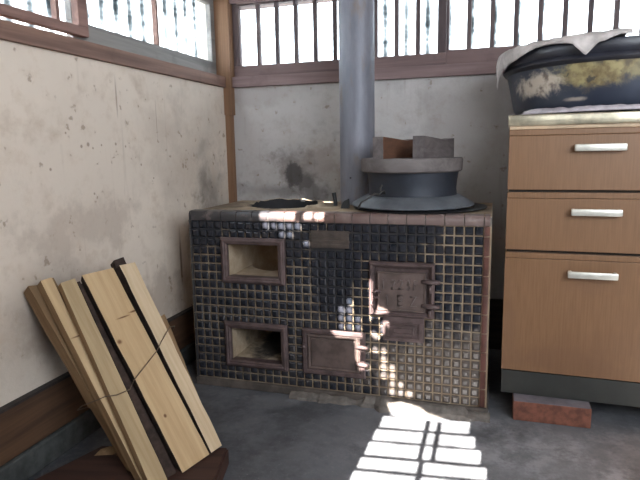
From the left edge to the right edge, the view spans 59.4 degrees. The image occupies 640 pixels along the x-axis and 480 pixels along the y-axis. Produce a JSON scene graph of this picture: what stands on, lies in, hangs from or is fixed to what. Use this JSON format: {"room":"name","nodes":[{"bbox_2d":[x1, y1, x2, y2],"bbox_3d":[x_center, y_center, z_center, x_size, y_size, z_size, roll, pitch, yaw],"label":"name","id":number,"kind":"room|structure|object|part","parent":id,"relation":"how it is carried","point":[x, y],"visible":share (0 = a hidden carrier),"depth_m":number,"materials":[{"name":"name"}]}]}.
{"room":"traditional kitchen","nodes":[
{"label":"traditional kitchen","id":0,"kind":"room"},
{"bbox_2d":[0,0,228,406],"bbox_3d":[-0.864,-0.657,1.288,0.120,2.600,2.860,2,10,17],"label":"wall","id":1,"kind":"structure","parent":0,"point":[102,163],"depth_m":1.69,"materials":[{"name":"paint"}]},
{"bbox_2d":[0,0,88,37],"bbox_3d":[-0.896,-0.651,1.008,0.024,0.317,1.352,2,10,17],"label":"window","id":2,"kind":"structure","parent":1,"relation":"in","point":[79,28],"depth_m":1.55,"materials":[{"name":"brown wood"}]},
{"bbox_2d":[0,305,194,466],"bbox_3d":[-0.796,0.492,1.386,0.020,0.141,2.702,2,10,17],"label":"baseboard","id":3,"kind":"structure","parent":1,"relation":"attached to","point":[22,426],"depth_m":1.52,"materials":[{"name":"brown wood"}]},
{"bbox_2d":[0,341,195,479],"bbox_3d":[-0.794,0.602,1.404,0.022,0.075,2.702,2,10,17],"label":"trim","id":4,"kind":"structure","parent":1,"relation":"attached to","point":[37,457],"depth_m":1.55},
{"bbox_2d":[0,0,198,57],"bbox_3d":[-1.205,-0.285,1.530,0.026,2.000,4.001,2,10,17],"label":"window","id":5,"kind":"structure","parent":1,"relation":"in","point":[177,19],"depth_m":2.65,"materials":[{"name":"glass"}]},
{"bbox_2d":[0,19,225,87],"bbox_3d":[-0.845,-0.506,1.331,0.129,0.046,2.505,2,10,17],"label":"trim","id":6,"kind":"structure","parent":1,"relation":"attached to","point":[10,31],"depth_m":1.68,"materials":[{"name":"brown wood"}]},
{"bbox_2d":[64,0,216,74],"bbox_3d":[-0.606,-0.819,2.053,0.024,0.331,0.904,2,10,17],"label":"window","id":7,"kind":"structure","parent":1,"relation":"in","point":[97,35],"depth_m":2.06,"materials":[{"name":"wood"}]},
{"bbox_2d":[213,0,236,202],"bbox_3d":[-0.422,-0.351,2.604,0.097,1.560,0.095,2,10,17],"label":"trim","id":8,"kind":"structure","parent":1,"relation":"attached to","point":[223,27],"depth_m":2.49,"materials":[{"name":"brown wood"}]},
{"bbox_2d":[28,349,639,479],"bbox_3d":[0.591,0.720,1.005,3.300,0.080,3.140,2,10,17],"label":"floor","id":9,"kind":"structure","parent":0,"point":[265,435],"depth_m":1.62,"materials":[{"name":"concrete"}]},
{"bbox_2d":[35,446,228,479],"bbox_3d":[-0.518,0.611,1.392,0.533,0.050,0.300,0,9,4],"label":"wooden board","id":10,"kind":"object","parent":9,"relation":"on","point":[214,465],"visible":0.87,"depth_m":1.42,"materials":[{"name":"brown wood"}]},
{"bbox_2d":[52,278,67,309],"bbox_3d":[-0.582,0.338,1.460,0.352,0.464,0.031,3,10,25],"label":"stick","id":11,"kind":"object","parent":10,"relation":"on","point":[52,278],"visible":0.02,"depth_m":1.49,"materials":[{"name":"brown wood"}]},
{"bbox_2d":[24,285,129,470],"bbox_3d":[-0.602,0.347,1.428,0.351,0.457,0.035,3,10,23],"label":"stick","id":12,"kind":"object","parent":10,"relation":"on","point":[33,294],"visible":0.56,"depth_m":1.43,"materials":[{"name":"brown wood"}]},
{"bbox_2d":[37,277,142,479],"bbox_3d":[-0.567,0.342,1.401,0.344,0.475,0.032,4,11,29],"label":"stick","id":13,"kind":"object","parent":10,"relation":"on","point":[47,287],"visible":0.82,"depth_m":1.40,"materials":[{"name":"brown wood"}]},
{"bbox_2d":[94,446,115,455],"bbox_3d":[-0.565,0.562,1.493,0.067,0.016,0.022,0,9,4],"label":"chip","id":14,"kind":"object","parent":10,"relation":"on","point":[110,450],"visible":0.92,"depth_m":1.49,"materials":[{"name":"brown wood"}]},
{"bbox_2d":[58,279,166,479],"bbox_3d":[-0.523,0.345,1.399,0.331,0.468,0.048,5,11,34],"label":"wooden plank","id":15,"kind":"object","parent":10,"relation":"on","point":[146,460],"visible":1,"depth_m":1.39,"materials":[{"name":"brown wood"}]},
{"bbox_2d":[111,257,137,314],"bbox_3d":[-0.465,0.305,1.579,0.358,0.487,0.038,6,12,38],"label":"stick","id":16,"kind":"object","parent":10,"relation":"on","point":[121,261],"visible":0.08,"depth_m":1.62,"materials":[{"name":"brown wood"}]},
{"bbox_2d":[77,281,175,477],"bbox_3d":[-0.506,0.344,1.440,0.328,0.457,0.028,5,11,33],"label":"stick","id":17,"kind":"object","parent":10,"relation":"on","point":[152,435],"visible":0.57,"depth_m":1.42,"materials":[{"name":"brown wood"}]},
{"bbox_2d":[82,284,171,462],"bbox_3d":[-0.523,0.342,1.493,0.344,0.445,0.091,4,10,28],"label":"stick","id":18,"kind":"object","parent":10,"relation":"on","point":[82,284],"visible":0.02,"depth_m":1.48,"materials":[{"name":"black wood"}]},
{"bbox_2d":[81,268,208,472],"bbox_3d":[-0.468,0.328,1.480,0.343,0.474,0.097,4,11,29],"label":"wooden plank","id":19,"kind":"object","parent":10,"relation":"on","point":[167,412],"visible":1,"depth_m":1.47,"materials":[{"name":"brown wood"}]},
{"bbox_2d":[77,326,174,410],"bbox_3d":[-0.531,0.353,1.532,0.187,0.200,0.343,2,10,17],"label":"wire","id":20,"kind":"object","parent":19,"relation":"attached to","point":[170,326],"visible":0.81,"depth_m":1.44,"materials":[{"name":"brown metal"}]},
{"bbox_2d":[116,262,221,452],"bbox_3d":[-0.422,0.313,1.552,0.341,0.478,0.052,5,11,32],"label":"stick","id":21,"kind":"object","parent":10,"relation":"on","point":[129,274],"visible":0.92,"depth_m":1.54,"materials":[{"name":"brown wood"}]},
{"bbox_2d":[161,314,196,391],"bbox_3d":[-0.394,0.385,1.597,0.250,0.320,0.038,7,12,41],"label":"stick","id":22,"kind":"object","parent":10,"relation":"on","point":[163,317],"visible":0.1,"depth_m":1.62,"materials":[{"name":"brown wood"}]},
{"bbox_2d":[188,198,492,422],"bbox_3d":[0.090,0.191,2.039,1.032,0.652,0.493,2,10,17],"label":"stove","id":23,"kind":"object","parent":9,"relation":"on","point":[319,301],"visible":1,"depth_m":1.85,"materials":[{"name":"tile"}]},
{"bbox_3d":[-0.228,0.071,1.923,0.235,0.161,0.040,2,10,17],"label":"fire hole frame","id":24,"kind":"part","parent":23,"relation":"part of","materials":[{"name":"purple metal"}]},
{"bbox_3d":[-0.221,0.368,1.971,0.237,0.165,0.040,2,10,17],"label":"ash hole frame","id":25,"kind":"part","parent":23,"relation":"part of","materials":[{"name":"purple metal"}]},
{"bbox_3d":[0.034,-0.003,1.829,0.129,0.057,0.022,2,10,17],"label":"grooved clay plate","id":26,"kind":"part","parent":23,"relation":"part of","materials":[{"name":"brown ceramic"}]},
{"bbox_3d":[0.047,0.379,1.887,0.186,0.131,0.030,2,10,17],"label":"ash door","id":27,"kind":"part","parent":23,"relation":"part of","materials":[{"name":"metal"}]},
{"bbox_3d":[0.049,0.378,1.891,0.218,0.160,0.036,2,10,17],"label":"ash door frame","id":28,"kind":"part","parent":23,"relation":"part of","materials":[{"name":"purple metal"}]},
{"bbox_2d":[332,192,337,205],"bbox_3d":[0.055,-0.151,2.076,0.021,0.050,0.016,2,10,17],"label":"peg","id":29,"kind":"object","parent":23,"relation":"on","point":[334,196],"visible":1,"depth_m":2.07,"materials":[{"name":"black metal"}]},
{"bbox_2d":[341,199,349,208],"bbox_3d":[0.089,-0.129,1.978,0.030,0.034,0.014,2,10,17],"label":"wedge","id":30,"kind":"object","parent":23,"relation":"on","point":[345,205],"visible":1,"depth_m":1.97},
{"bbox_2d":[338,0,374,204],"bbox_3d":[0.127,-1.111,1.997,0.137,1.964,0.137,-8,12,-39],"label":"flue pipe","id":31,"kind":"object","parent":23,"relation":"on","point":[355,17],"visible":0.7,"depth_m":2.04,"materials":[{"name":"grey metal"}]},
{"bbox_3d":[0.259,0.163,1.780,0.153,0.127,0.024,2,10,17],"label":"fire door","id":32,"kind":"part","parent":23,"relation":"part of","materials":[{"name":"metal"}]},
{"bbox_3d":[0.260,0.156,1.785,0.207,0.176,0.044,2,10,17],"label":"fire door frame","id":33,"kind":"part","parent":23,"relation":"part of","materials":[{"name":"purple metal"}]},
{"bbox_3d":[0.268,0.285,1.802,0.132,0.083,0.030,2,10,17],"label":"draught plate","id":34,"kind":"part","parent":23,"relation":"part of","materials":[{"name":"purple metal"}]},
{"bbox_2d":[352,171,473,210],"bbox_3d":[0.318,-0.139,1.937,0.416,0.197,0.416,2,10,17],"label":"pot","id":35,"kind":"object","parent":23,"relation":"in","point":[404,191],"visible":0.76,"depth_m":1.79,"materials":[{"name":"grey metal"}]},
{"bbox_2d":[358,185,385,209],"bbox_3d":[0.167,-0.139,1.819,0.091,0.078,0.019,-1,9,-1],"label":"wire","id":36,"kind":"object","parent":35,"relation":"on","point":[381,191],"visible":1,"depth_m":1.82,"materials":[{"name":"black metal"}]},
{"bbox_2d":[361,136,462,172],"bbox_3d":[0.311,-0.293,1.913,0.344,0.116,0.344,2,10,17],"label":"lid","id":37,"kind":"object","parent":35,"relation":"on","point":[419,154],"visible":1,"depth_m":1.81,"materials":[{"name":"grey wood"}]},
{"bbox_2d":[354,203,486,213],"bbox_3d":[0.345,-0.118,1.951,0.456,0.004,0.456,2,10,17],"label":"ring","id":38,"kind":"object","parent":23,"relation":"on","point":[477,206],"visible":0.56,"depth_m":1.77,"materials":[{"name":"black metal"}]},
{"bbox_2d":[512,393,591,427],"bbox_3d":[0.720,0.523,1.757,0.221,0.064,0.104,2,10,17],"label":"brick","id":39,"kind":"object","parent":9,"relation":"on","point":[532,408],"visible":0.8,"depth_m":1.71,"materials":[{"name":"red brick"}]},
{"bbox_2d":[501,123,639,406],"bbox_3d":[0.890,0.042,1.896,0.500,0.835,0.576,2,10,19],"label":"base cabinet","id":40,"kind":"object","parent":39,"relation":"on","point":[571,325],"visible":1,"depth_m":1.67,"materials":[{"name":"laminate"}]},
{"bbox_3d":[0.903,0.415,1.970,0.498,0.075,0.547,2,10,19],"label":"kick plate","id":41,"kind":"part","parent":40,"relation":"part of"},
{"bbox_3d":[0.812,0.230,1.683,0.500,0.378,0.018,2,10,19],"label":"drawer","id":42,"kind":"part","parent":40,"relation":"part of","materials":[{"name":"brown wood"}]},
{"bbox_3d":[0.807,-0.051,1.638,0.500,0.174,0.018,2,10,19],"label":"drawer","id":43,"kind":"part","parent":40,"relation":"part of","materials":[{"name":"brown wood"}]},
{"bbox_3d":[0.804,-0.232,1.609,0.500,0.177,0.018,2,10,19],"label":"drawer","id":44,"kind":"part","parent":40,"relation":"part of","materials":[{"name":"brown wood"}]},
{"bbox_2d":[508,111,639,130],"bbox_3d":[1.100,-0.381,1.774,0.954,0.032,0.576,2,10,19],"label":"countertop","id":45,"kind":"structure","parent":40,"relation":"on","point":[619,116],"depth_m":1.60,"materials":[{"name":"beige stone"}]},
{"bbox_2d":[503,35,639,114],"bbox_3d":[0.953,-0.518,1.854,0.666,0.192,0.666,2,10,17],"label":"tub","id":46,"kind":"object","parent":45,"relation":"on","point":[557,75],"visible":0.81,"depth_m":1.63,"materials":[{"name":"black plastic"}]},
{"bbox_2d":[496,28,632,88],"bbox_3d":[0.724,-0.558,1.783,0.233,0.121,0.581,-4,10,-16],"label":"draped cloth","id":47,"kind":"object","parent":46,"relation":"on","point":[586,41],"visible":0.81,"depth_m":1.60,"materials":[{"name":"white fabric"}]},
{"bbox_2d":[521,104,639,114],"bbox_3d":[0.935,-0.393,1.661,0.615,0.024,0.238,0,9,5],"label":"folded cloth","id":48,"kind":"object","parent":45,"relation":"on","point":[616,106],"visible":0.94,"depth_m":1.62,"materials":[{"name":"white fabric"}]},
{"bbox_3d":[0.798,0.103,1.643,0.134,0.020,0.026,2,10,19],"label":"drawer handle","id":49,"kind":"part","parent":40,"relation":"part of","materials":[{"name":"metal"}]},
{"bbox_3d":[0.795,-0.079,1.614,0.134,0.020,0.026,2,10,19],"label":"drawer handle","id":50,"kind":"part","parent":40,"relation":"part of","materials":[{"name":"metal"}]},
{"bbox_3d":[0.791,-0.262,1.584,0.134,0.020,0.026,2,10,19],"label":"drawer handle","id":51,"kind":"part","parent":40,"relation":"part of","materials":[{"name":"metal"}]},
{"bbox_2d":[234,74,515,298],"bbox_3d":[0.982,-0.828,2.140,2.905,2.600,0.120,2,10,17],"label":"wall","id":52,"kind":"structure","parent":0,"point":[287,137],"depth_m":2.35,"materials":[{"name":"paint"}]},
{"bbox_2d":[229,0,337,10],"bbox_3d":[0.409,-0.848,0.966,2.720,0.085,2.655,2,10,17],"label":"trim","id":53,"kind":"structure","parent":52,"relation":"attached to","point":[232,2],"depth_m":2.45,"materials":[{"name":"brown wood"}]},
{"bbox_2d":[232,0,446,76],"bbox_3d":[0.061,-0.882,2.372,0.930,0.331,0.024,2,10,17],"label":"window","id":54,"kind":"structure","parent":52,"relation":"in","point":[439,58],"depth_m":2.39,"materials":[{"name":"brown wood"}]},
{"bbox_3d":[0.063,-0.743,2.395,0.930,0.048,0.024,2,10,17],"label":"rail","id":55,"kind":"part","parent":54,"relation":"part of","materials":[{"name":"brown wood"}]},
{"bbox_2d":[232,61,504,87],"bbox_3d":[0.851,-0.676,2.194,2.578,0.046,0.133,2,10,17],"label":"trim","id":56,"kind":"structure","parent":52,"relation":"attached to","point":[478,68],"depth_m":2.30,"materials":[{"name":"brown wood"}]},
{"bbox_2d":[488,299,502,349],"bbox_3d":[0.998,0.360,2.263,2.876,0.215,0.016,2,10,17],"label":"baseboard","id":57,"kind":"structure","parent":52,"relation":"attached to","point":[496,305],"depth_m":2.33,"materials":[{"name":"black wood"}]},
{"bbox_2d":[378,0,639,63],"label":"window","id":58,"kind":"structure","parent":52,"relation":"in","point":[491,53],"depth_m":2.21,"materials":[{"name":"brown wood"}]},
{"bbox_3d":[0.936,-0.728,2.161,0.920,0.062,0.024,2,10,17],"label":"rail","id":59,"kind":"part","parent":58,"relation":"part of","materials":[{"name":"brown wood"}]}
]}

